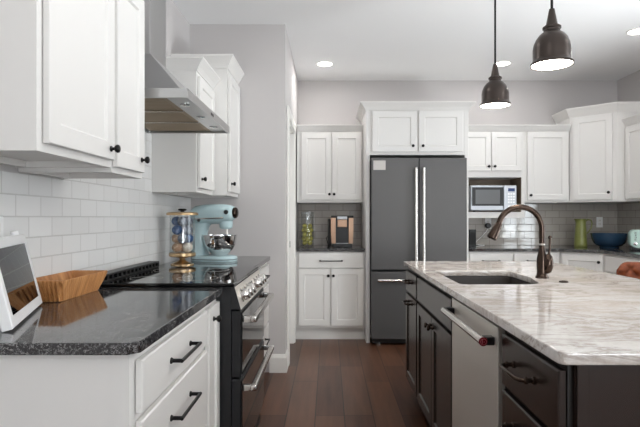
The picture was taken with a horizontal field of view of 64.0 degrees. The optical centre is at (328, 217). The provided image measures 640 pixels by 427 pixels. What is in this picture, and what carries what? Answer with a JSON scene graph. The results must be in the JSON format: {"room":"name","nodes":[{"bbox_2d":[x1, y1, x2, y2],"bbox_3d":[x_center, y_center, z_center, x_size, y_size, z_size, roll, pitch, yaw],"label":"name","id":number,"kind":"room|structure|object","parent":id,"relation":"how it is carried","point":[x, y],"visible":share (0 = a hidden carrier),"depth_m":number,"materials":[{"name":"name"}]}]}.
{"room":"kitchen","nodes":[
{"label":"kitchen","id":0,"kind":"room"},
{"bbox_2d":[0,0,190,277],"bbox_3d":[-1.141,-0.155,1.540,0.109,2.740,8.480,0,0,0],"label":"wall","id":1,"kind":"structure","parent":0,"point":[66,224],"depth_m":2.36,"materials":[{"name":"white tile"}]},
{"bbox_2d":[0,216,2,236],"bbox_3d":[-1.083,0.052,1.668,0.008,0.115,0.070,0,0,0],"label":"wall outlet","id":2,"kind":"object","parent":1,"relation":"attached to","point":[1,217],"visible":0.67,"depth_m":1.69,"materials":[{"name":"white plastic"}]},
{"bbox_2d":[0,0,120,167],"bbox_3d":[-0.905,-0.573,1.548,0.380,0.791,0.506,0,0,0],"label":"upper cabinet","id":3,"kind":"object","parent":1,"relation":"attached to","point":[57,57],"visible":1,"depth_m":1.45,"materials":[{"name":"white paint"}]},
{"bbox_2d":[18,0,149,178],"bbox_3d":[-0.905,-0.565,1.973,0.380,0.807,0.339,0,0,0],"label":"upper cabinet","id":4,"kind":"object","parent":1,"relation":"attached to","point":[130,162],"visible":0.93,"depth_m":1.95,"materials":[{"name":"white paint"}]},
{"bbox_2d":[0,132,190,277],"bbox_3d":[-1.091,-0.192,2.314,0.008,0.986,3.429,0,0,0],"label":"tile backsplash","id":5,"kind":"structure","parent":1,"relation":"attached to","point":[66,224],"depth_m":2.32,"materials":[{"name":"white tile"}]},
{"bbox_2d":[152,56,220,194],"bbox_3d":[-0.927,-0.567,3.337,0.335,0.816,0.502,0,0,0],"label":"upper cabinet","id":6,"kind":"object","parent":1,"relation":"attached to","point":[182,163],"visible":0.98,"depth_m":3.14,"materials":[{"name":"white paint"}]},
{"bbox_2d":[144,0,229,132],"bbox_3d":[-0.840,-1.016,2.612,0.491,1.017,0.915,0,0,0],"label":"range hood","id":7,"kind":"object","parent":1,"relation":"attached to","point":[170,107],"visible":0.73,"depth_m":2.53,"materials":[{"name":"silver metal"}]},
{"bbox_2d":[180,103,189,106],"bbox_3d":[-0.654,-0.512,2.325,0.044,0.008,0.044,0,0,0],"label":"lamp","id":8,"kind":"object","parent":7,"relation":"attached to","point":[181,104],"depth_m":2.31,"materials":[{"name":"silver metal"}]},
{"bbox_2d":[190,24,285,371],"bbox_3d":[-0.721,-0.155,4.085,0.751,2.740,0.110,0,0,0],"label":"wall","id":9,"kind":"structure","parent":0,"point":[259,50],"depth_m":4.03,"materials":[{"name":"grey paint"}]},
{"bbox_2d":[171,54,243,197],"bbox_3d":[-0.879,-0.647,3.783,0.431,0.976,0.486,0,0,0],"label":"upper cabinet","id":10,"kind":"object","parent":9,"relation":"attached to","point":[226,66],"visible":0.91,"depth_m":3.61,"materials":[{"name":"white paint"}]},
{"bbox_2d":[286,30,297,349],"bbox_3d":[-0.400,-0.155,4.910,0.110,2.740,1.540,0,0,0],"label":"wall","id":11,"kind":"structure","parent":0,"point":[291,76],"depth_m":4.59,"materials":[{"name":"grey paint"}]},
{"bbox_2d":[269,349,287,372],"bbox_3d":[-0.400,1.143,4.100,0.137,0.145,0.168,0,0,0],"label":"baseboard","id":12,"kind":"structure","parent":11,"relation":"attached to","point":[278,363],"depth_m":4.02,"materials":[{"name":"white paint"}]},
{"bbox_2d":[287,106,295,366],"bbox_3d":[-0.336,0.147,4.608,0.018,2.135,0.846,0,0,0],"label":"trim","id":13,"kind":"structure","parent":11,"relation":"attached to","point":[290,120],"depth_m":4.24,"materials":[{"name":"white paint"}]},
{"bbox_2d":[290,124,293,343],"bbox_3d":[-0.398,0.190,4.623,0.114,2.050,0.706,0,0,0],"label":"door","id":14,"kind":"structure","parent":11,"relation":"in","point":[291,129],"depth_m":4.96,"materials":[{"name":"white paint"}]},
{"bbox_2d":[258,337,429,426],"bbox_3d":[1.052,1.255,1.540,4.496,0.080,8.480,0,0,0],"label":"floor","id":15,"kind":"structure","parent":0,"point":[326,382],"depth_m":3.67,"materials":[{"name":"brown wood"}]},
{"bbox_2d":[0,308,206,426],"bbox_3d":[-0.762,0.773,1.626,0.663,0.883,0.740,0,0,0],"label":"base cabinet","id":16,"kind":"object","parent":15,"relation":"on","point":[164,384],"visible":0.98,"depth_m":1.26,"materials":[{"name":"white paint"}]},
{"bbox_2d":[0,287,221,354],"bbox_3d":[-0.774,0.316,1.726,0.624,0.030,0.988,0,0,0],"label":"countertop","id":17,"kind":"structure","parent":16,"relation":"on","point":[107,320],"depth_m":1.49,"materials":[{"name":"stone"}]},
{"bbox_2d":[0,230,41,331],"bbox_3d":[-0.950,0.170,1.545,0.083,0.259,0.444,0,0,-20],"label":"smart display","id":18,"kind":"object","parent":17,"relation":"on","point":[20,296],"visible":1,"depth_m":1.51,"materials":[{"name":"white plastic"}]},
{"bbox_2d":[36,270,107,301],"bbox_3d":[-1.008,0.261,1.987,0.150,0.080,0.383,0,0,0],"label":"wooden basket","id":19,"kind":"object","parent":17,"relation":"on","point":[59,287],"visible":0.91,"depth_m":1.93,"materials":[{"name":"brown wood"}]},
{"bbox_2d":[100,261,273,426],"bbox_3d":[-0.701,0.732,2.606,0.767,0.966,0.764,0,0,0],"label":"range","id":20,"kind":"object","parent":15,"relation":"on","point":[243,362],"visible":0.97,"depth_m":2.35,"materials":[{"name":"black metal"}]},
{"bbox_2d":[100,267,257,286],"bbox_3d":[-0.748,0.292,2.606,0.672,0.016,0.764,0,0,0],"label":"cooktop","id":21,"kind":"object","parent":20,"relation":"in","point":[145,276],"depth_m":2.44,"materials":[{"name":"black glass"}]},
{"bbox_2d":[203,299,220,426],"bbox_3d":[-0.766,0.773,2.109,0.655,0.883,0.221,0,0,0],"label":"base cabinet","id":22,"kind":"object","parent":15,"relation":"on","point":[212,347],"visible":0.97,"depth_m":2.12,"materials":[{"name":"white paint"}]},
{"bbox_2d":[258,263,269,355],"bbox_3d":[-0.762,0.773,3.510,0.663,0.883,1.034,0,0,0],"label":"base cabinet","id":23,"kind":"object","parent":15,"relation":"on","point":[264,269],"visible":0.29,"depth_m":3.83,"materials":[{"name":"white paint"}]},
{"bbox_2d":[159,256,269,267],"bbox_3d":[-0.774,0.316,3.510,0.624,0.030,1.036,0,0,0],"label":"countertop","id":24,"kind":"structure","parent":23,"relation":"on","point":[242,261],"depth_m":3.39,"materials":[{"name":"stone"}]},
{"bbox_2d":[166,209,198,265],"bbox_3d":[-0.945,0.120,3.300,0.202,0.361,0.202,0,0,0],"label":"jar","id":25,"kind":"object","parent":24,"relation":"on","point":[181,255],"visible":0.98,"depth_m":3.25,"materials":[{"name":"clear glass"}]},
{"bbox_2d":[172,216,178,224],"bbox_3d":[-0.983,0.020,3.307,0.065,0.062,0.065,0,0,0],"label":"treat","id":26,"kind":"object","parent":25,"relation":"in","point":[174,219],"visible":0.64,"depth_m":3.28,"materials":[{"name":"blue food"}]},
{"bbox_2d":[172,234,179,242],"bbox_3d":[-0.983,0.132,3.307,0.065,0.062,0.065,0,0,0],"label":"treat","id":27,"kind":"object","parent":25,"relation":"in","point":[174,237],"visible":0.56,"depth_m":3.28,"materials":[{"name":"brown food"}]},
{"bbox_2d":[172,243,181,251],"bbox_3d":[-0.970,0.188,3.271,0.065,0.062,0.065,0,0,0],"label":"treat","id":28,"kind":"object","parent":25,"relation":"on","point":[176,247],"visible":1,"depth_m":3.25,"materials":[{"name":"beige food"}]},
{"bbox_2d":[172,225,181,234],"bbox_3d":[-0.970,0.076,3.271,0.065,0.062,0.065,0,0,0],"label":"treat","id":29,"kind":"object","parent":25,"relation":"in","point":[176,229],"visible":1,"depth_m":3.25,"materials":[{"name":"blue food"}]},
{"bbox_2d":[178,234,187,243],"bbox_3d":[-0.932,0.132,3.264,0.065,0.062,0.065,0,0,0],"label":"treat","id":30,"kind":"object","parent":25,"relation":"in","point":[182,238],"visible":1,"depth_m":3.24,"materials":[{"name":"food"}]},
{"bbox_2d":[178,216,187,225],"bbox_3d":[-0.932,0.020,3.264,0.065,0.062,0.065,0,0,0],"label":"treat","id":31,"kind":"object","parent":25,"relation":"in","point":[182,221],"visible":1,"depth_m":3.24,"materials":[{"name":"grey food"}]},
{"bbox_2d":[182,242,192,251],"bbox_3d":[-0.909,0.188,3.287,0.065,0.062,0.065,0,0,0],"label":"treat","id":32,"kind":"object","parent":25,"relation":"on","point":[187,247],"visible":0.99,"depth_m":3.27,"materials":[{"name":"beige food"}]},
{"bbox_2d":[182,225,192,234],"bbox_3d":[-0.909,0.076,3.287,0.065,0.062,0.065,0,0,0],"label":"treat","id":33,"kind":"object","parent":25,"relation":"in","point":[187,229],"visible":1,"depth_m":3.27,"materials":[{"name":"grey food"}]},
{"bbox_2d":[185,234,192,242],"bbox_3d":[-0.915,0.132,3.325,0.065,0.062,0.065,0,0,0],"label":"treat","id":34,"kind":"object","parent":25,"relation":"in","point":[190,237],"visible":0.54,"depth_m":3.31,"materials":[{"name":"blue food"}]},
{"bbox_2d":[186,216,192,224],"bbox_3d":[-0.915,0.020,3.325,0.065,0.062,0.065,0,0,0],"label":"treat","id":35,"kind":"object","parent":25,"relation":"in","point":[190,220],"visible":0.52,"depth_m":3.30,"materials":[{"name":"grey food"}]},
{"bbox_2d":[190,204,238,261],"bbox_3d":[-0.809,0.101,3.579,0.339,0.399,0.282,0,0,12],"label":"stand mixer","id":36,"kind":"object","parent":24,"relation":"on","point":[219,246],"visible":0.97,"depth_m":3.54,"materials":[{"name":"teal metal"}]},
{"bbox_2d":[202,234,236,255],"bbox_3d":[-0.765,0.189,3.572,0.244,0.143,0.278,0,0,0],"label":"bowl","id":37,"kind":"object","parent":36,"relation":"on","point":[216,244],"depth_m":3.51,"materials":[{"name":"silver metal"}]},
{"bbox_2d":[296,250,364,338],"bbox_3d":[0.007,0.773,5.343,0.698,0.883,0.654,0,0,0],"label":"base cabinet","id":38,"kind":"object","parent":15,"relation":"on","point":[330,286],"visible":1,"depth_m":5.06,"materials":[{"name":"white paint"}]},
{"bbox_2d":[297,245,364,251],"bbox_3d":[0.019,0.316,5.356,0.676,0.030,0.626,0,0,0],"label":"countertop","id":39,"kind":"structure","parent":38,"relation":"on","point":[317,248],"depth_m":5.04,"materials":[{"name":"stone"}]},
{"bbox_2d":[326,216,353,246],"bbox_3d":[0.112,0.138,5.457,0.287,0.326,0.353,0,0,0],"label":"coffee maker","id":40,"kind":"object","parent":39,"relation":"on","point":[340,228],"visible":0.99,"depth_m":5.30,"materials":[{"name":"black plastic"}]},
{"bbox_2d":[402,269,419,397],"bbox_3d":[0.836,0.773,3.323,0.708,0.883,0.443,0,0,0],"label":"base cabinet","id":41,"kind":"object","parent":15,"relation":"on","point":[411,301],"visible":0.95,"depth_m":3.30,"materials":[{"name":"black wood"}]},
{"bbox_2d":[404,261,639,364],"bbox_3d":[1.026,0.316,2.362,1.017,0.030,2.428,0,0,0],"label":"countertop","id":42,"kind":"structure","parent":41,"relation":"on","point":[593,318],"depth_m":1.76,"materials":[{"name":"white stone"}]},
{"bbox_2d":[445,276,531,283],"bbox_3d":[0.811,0.432,2.623,0.450,0.202,0.631,0,0,0],"label":"sink","id":43,"kind":"object","parent":42,"relation":"in","point":[459,279],"visible":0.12,"depth_m":2.92,"materials":[{"name":"black metal"}]},
{"bbox_2d":[487,204,553,278],"bbox_3d":[0.956,0.116,2.563,0.324,0.370,0.075,0,0,0],"label":"faucet","id":44,"kind":"object","parent":42,"relation":"on","point":[545,263],"visible":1,"depth_m":2.56,"materials":[{"name":"brown metal"}]},
{"bbox_2d":[356,101,475,342],"bbox_3d":[0.858,0.046,5.298,1.112,2.338,0.761,0,0,0],"label":"tall cabinet","id":45,"kind":"object","parent":15,"relation":"on","point":[391,129],"visible":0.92,"depth_m":4.96,"materials":[{"name":"white paint"}]},
{"bbox_2d":[370,158,466,343],"bbox_3d":[0.858,0.321,5.231,0.908,1.788,0.857,0,0,0],"label":"refrigerator","id":46,"kind":"object","parent":15,"relation":"on","point":[418,206],"visible":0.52,"depth_m":4.87,"materials":[{"name":"grey metal"}]},
{"bbox_2d":[417,276,453,426],"bbox_3d":[0.845,0.773,2.655,0.691,0.883,0.884,0,0,0],"label":"base cabinet","id":47,"kind":"object","parent":15,"relation":"on","point":[434,329],"visible":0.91,"depth_m":2.60,"materials":[{"name":"black wood"}]},
{"bbox_2d":[441,298,506,426],"bbox_3d":[0.803,0.776,1.905,0.654,0.867,0.598,0,0,0],"label":"dishwasher","id":48,"kind":"object","parent":15,"relation":"on","point":[477,385],"visible":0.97,"depth_m":1.83,"materials":[{"name":"silver metal"}]},
{"bbox_2d":[468,252,558,262],"bbox_3d":[1.821,0.773,5.343,0.924,0.883,0.654,0,0,0],"label":"base cabinet","id":49,"kind":"object","parent":15,"relation":"on","point":[472,256],"visible":0.21,"depth_m":5.05,"materials":[{"name":"white paint"}]},
{"bbox_2d":[500,331,572,426],"bbox_3d":[0.836,0.773,1.383,0.708,0.883,0.404,0,0,0],"label":"base cabinet","id":50,"kind":"object","parent":15,"relation":"on","point":[539,391],"visible":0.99,"depth_m":1.33,"materials":[{"name":"black wood"}]},
{"bbox_2d":[559,252,605,271],"bbox_3d":[2.742,0.773,5.219,0.912,0.883,0.897,0,0,0],"label":"base cabinet","id":51,"kind":"object","parent":15,"relation":"on","point":[593,261],"visible":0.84,"depth_m":4.89,"materials":[{"name":"white paint"}]},
{"bbox_2d":[468,245,639,257],"bbox_3d":[2.274,0.316,4.622,1.832,0.030,2.094,0,0,0],"label":"countertop","id":52,"kind":"structure","parent":51,"relation":"on","point":[623,250],"depth_m":5.05,"materials":[{"name":"stone"}]},
{"bbox_2d":[468,229,475,245],"bbox_3d":[1.530,0.212,5.499,0.085,0.178,0.087,0,0,0],"label":"smart speaker","id":53,"kind":"object","parent":52,"relation":"on","point":[471,232],"visible":0.73,"depth_m":5.46},
{"bbox_2d":[470,232,474,243],"bbox_3d":[1.530,0.216,5.456,0.060,0.130,0.002,0,0,0],"label":"grille","id":54,"kind":"object","parent":53,"relation":"attached to","point":[472,234],"depth_m":5.46,"materials":[{"name":"black rubber"}]},
{"bbox_2d":[476,223,490,245],"bbox_3d":[1.685,0.178,5.625,0.203,0.246,0.057,0,0,-12],"label":"power adapter","id":55,"kind":"object","parent":52,"relation":"on","point":[487,225],"visible":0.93,"depth_m":5.62,"materials":[{"name":"black plastic"}]},
{"bbox_2d":[574,219,592,246],"bbox_3d":[2.665,0.154,5.370,0.180,0.293,0.128,0,0,29],"label":"pitcher","id":56,"kind":"object","parent":52,"relation":"on","point":[580,237],"visible":1,"depth_m":5.33,"materials":[{"name":"green ceramic"}]},
{"bbox_2d":[590,233,627,247],"bbox_3d":[2.846,0.228,5.200,0.343,0.146,0.343,0,0,0],"label":"bowl","id":57,"kind":"object","parent":52,"relation":"on","point":[603,240],"visible":0.95,"depth_m":5.09,"materials":[{"name":"blue ceramic"}]},
{"bbox_2d":[628,229,639,249],"bbox_3d":[2.949,0.203,4.836,0.200,0.193,0.286,0,0,25],"label":"toaster","id":58,"kind":"object","parent":52,"relation":"on","point":[634,234],"visible":1,"depth_m":4.76,"materials":[{"name":"green metal"}]},
{"bbox_2d":[573,365,639,426],"bbox_3d":[0.876,0.773,1.170,0.628,0.883,0.020,0,0,0],"label":"island end panel","id":59,"kind":"object","parent":15,"relation":"on","point":[603,395],"visible":0.96,"depth_m":1.17,"materials":[{"name":"black wood"}]},
{"bbox_2d":[606,254,639,273],"bbox_3d":[2.862,0.773,4.173,0.671,0.883,1.199,0,0,0],"label":"base cabinet","id":60,"kind":"object","parent":15,"relation":"on","point":[613,262],"visible":0.03,"depth_m":4.60,"materials":[{"name":"white paint"}]},
{"bbox_2d":[616,262,639,278],"bbox_3d":[1.885,0.746,2.978,0.460,0.939,0.526,0,0,45],"label":"counter stool","id":61,"kind":"object","parent":15,"relation":"on","point":[629,269],"visible":0.22,"depth_m":3.19,"materials":[{"name":"leather"}]},
{"bbox_2d":[173,0,639,80],"bbox_3d":[1.052,-1.565,1.540,4.496,0.080,8.480,0,0,0],"label":"ceiling","id":62,"kind":"structure","parent":0,"point":[365,40],"depth_m":4.23,"materials":[{"name":"white paint"}]},
{"bbox_2d":[316,61,333,66],"bbox_3d":[-0.040,-1.521,5.060,0.175,0.006,0.175,0,0,0],"label":"recessed light","id":63,"kind":"object","parent":62,"relation":"in","point":[321,63],"visible":1,"depth_m":5.04,"materials":[{"name":"white paint"}]},
{"bbox_2d":[318,62,331,65],"bbox_3d":[-0.040,-1.522,5.060,0.145,0.003,0.145,0,0,0],"label":"diffuser","id":64,"kind":"object","parent":63,"relation":"attached to","point":[319,63],"depth_m":5.06,"materials":[{"name":"white"}]},
{"bbox_2d":[480,0,510,108],"bbox_3d":[1.048,-1.113,3.230,0.188,0.813,0.188,0,0,0],"label":"pendant lamp","id":65,"kind":"object","parent":62,"relation":"hanging from","point":[495,94],"visible":1,"depth_m":3.19,"materials":[{"name":"brown metal"}]},
{"bbox_2d":[480,103,509,107],"bbox_3d":[1.048,-0.717,3.230,0.177,0.017,0.177,0,0,0],"label":"diffuser","id":66,"kind":"object","parent":65,"relation":"attached to","point":[483,105],"depth_m":3.23,"materials":[{"name":"white glass"}]},
{"bbox_2d":[493,61,511,66],"bbox_3d":[1.710,-1.521,5.050,0.175,0.006,0.175,0,0,0],"label":"recessed light","id":67,"kind":"object","parent":62,"relation":"in","point":[499,63],"visible":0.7,"depth_m":5.04,"materials":[{"name":"white"}]},
{"bbox_2d":[496,62,509,65],"bbox_3d":[1.710,-1.522,5.050,0.145,0.003,0.145,0,0,0],"label":"diffuser","id":68,"kind":"object","parent":67,"relation":"attached to","point":[498,63],"depth_m":5.04,"materials":[{"name":"white"}]},
{"bbox_2d":[530,0,573,70],"bbox_3d":[1.038,-1.117,2.385,0.188,0.813,0.188,0,0,0],"label":"pendant lamp","id":69,"kind":"object","parent":62,"relation":"hanging from","point":[552,50],"visible":1,"depth_m":2.34,"materials":[{"name":"brown metal"}]},
{"bbox_2d":[531,59,572,69],"bbox_3d":[1.038,-0.721,2.385,0.177,0.017,0.177,0,0,0],"label":"diffuser","id":70,"kind":"object","parent":69,"relation":"attached to","point":[537,64],"depth_m":2.38,"materials":[{"name":"white glass"}]},
{"bbox_2d":[626,27,639,34],"bbox_3d":[2.520,-1.521,4.175,0.175,0.006,0.175,0,0,0],"label":"recessed light","id":71,"kind":"object","parent":62,"relation":"in","point":[636,31],"visible":1,"depth_m":4.19,"materials":[{"name":"white"}]},
{"bbox_2d":[628,29,639,34],"bbox_3d":[2.520,-1.522,4.175,0.145,0.003,0.145,0,0,0],"label":"diffuser","id":72,"kind":"object","parent":71,"relation":"attached to","point":[633,31],"depth_m":4.20,"materials":[{"name":"white plastic"}]},
{"bbox_2d":[298,81,616,246],"bbox_3d":[1.052,-0.155,5.726,4.296,2.740,0.109,0,0,0],"label":"wall","id":73,"kind":"structure","parent":0,"point":[319,102],"depth_m":5.68,"materials":[{"name":"grey paint"}]},
{"bbox_2d":[297,125,362,202],"bbox_3d":[0.011,-0.566,5.489,0.691,0.805,0.379,0,0,0],"label":"upper cabinet","id":74,"kind":"object","parent":73,"relation":"attached to","point":[329,157],"visible":1,"depth_m":5.34,"materials":[{"name":"white paint"}]},
{"bbox_2d":[298,203,616,244],"bbox_3d":[1.427,0.070,5.675,3.543,0.462,0.008,0,0,0],"label":"tile backsplash","id":75,"kind":"structure","parent":73,"relation":"attached to","point":[558,218],"depth_m":5.67,"materials":[{"name":"grey tile"}]},
{"bbox_2d":[485,218,490,228],"bbox_3d":[1.762,0.060,5.667,0.070,0.115,0.008,0,0,0],"label":"wall outlet","id":76,"kind":"object","parent":73,"relation":"attached to","point":[487,220],"visible":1,"depth_m":5.67,"materials":[{"name":"white plastic"}]},
{"bbox_2d":[468,125,525,217],"bbox_3d":[1.702,-0.484,5.484,0.689,0.968,0.370,0,0,0],"label":"upper cabinet","id":77,"kind":"object","parent":73,"relation":"attached to","point":[496,153],"visible":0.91,"depth_m":5.34,"materials":[{"name":"white paint"}]},
{"bbox_2d":[468,185,515,211],"bbox_3d":[1.712,-0.202,5.483,0.475,0.276,0.339,0,0,0],"label":"microwave","id":78,"kind":"object","parent":77,"relation":"in","point":[480,197],"visible":0.88,"depth_m":5.32,"materials":[{"name":"silver metal"}]},
{"bbox_2d":[525,125,570,202],"bbox_3d":[2.278,-0.566,5.484,0.461,0.805,0.369,0,0,0],"label":"upper cabinet","id":79,"kind":"object","parent":73,"relation":"attached to","point":[546,146],"visible":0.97,"depth_m":5.34,"materials":[{"name":"white paint"}]},
{"bbox_2d":[552,102,639,202],"bbox_3d":[2.827,-0.650,5.335,0.724,0.974,0.670,0,0,0],"label":"upper cabinet","id":80,"kind":"object","parent":73,"relation":"attached to","point":[597,132],"visible":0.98,"depth_m":5.16,"materials":[{"name":"white paint"}]},
{"bbox_2d":[596,217,602,226],"bbox_3d":[2.995,0.047,5.667,0.070,0.115,0.008,0,0,0],"label":"wall outlet","id":81,"kind":"object","parent":73,"relation":"attached to","point":[599,220],"visible":1,"depth_m":5.67,"materials":[{"name":"white plastic"}]},
{"bbox_2d":[617,70,639,246],"bbox_3d":[3.245,-0.155,1.540,0.109,2.740,8.480,0,0,0],"label":"wall","id":82,"kind":"structure","parent":0,"point":[628,87],"depth_m":5.46,"materials":[{"name":"grey paint"}]},
{"bbox_2d":[617,202,639,246],"bbox_3d":[3.195,0.070,4.535,0.008,0.462,2.270,0,0,0],"label":"tile backsplash","id":83,"kind":"structure","parent":82,"relation":"attached to","point":[628,214],"depth_m":5.47,"materials":[{"name":"grey tile"}]},
{"bbox_2d":[622,113,639,200],"bbox_3d":[3.034,-0.567,4.648,0.310,0.808,0.799,0,0,0],"label":"upper cabinet","id":84,"kind":"object","parent":82,"relation":"attached to","point":[632,129],"visible":1,"depth_m":4.92,"materials":[{"name":"white paint"}]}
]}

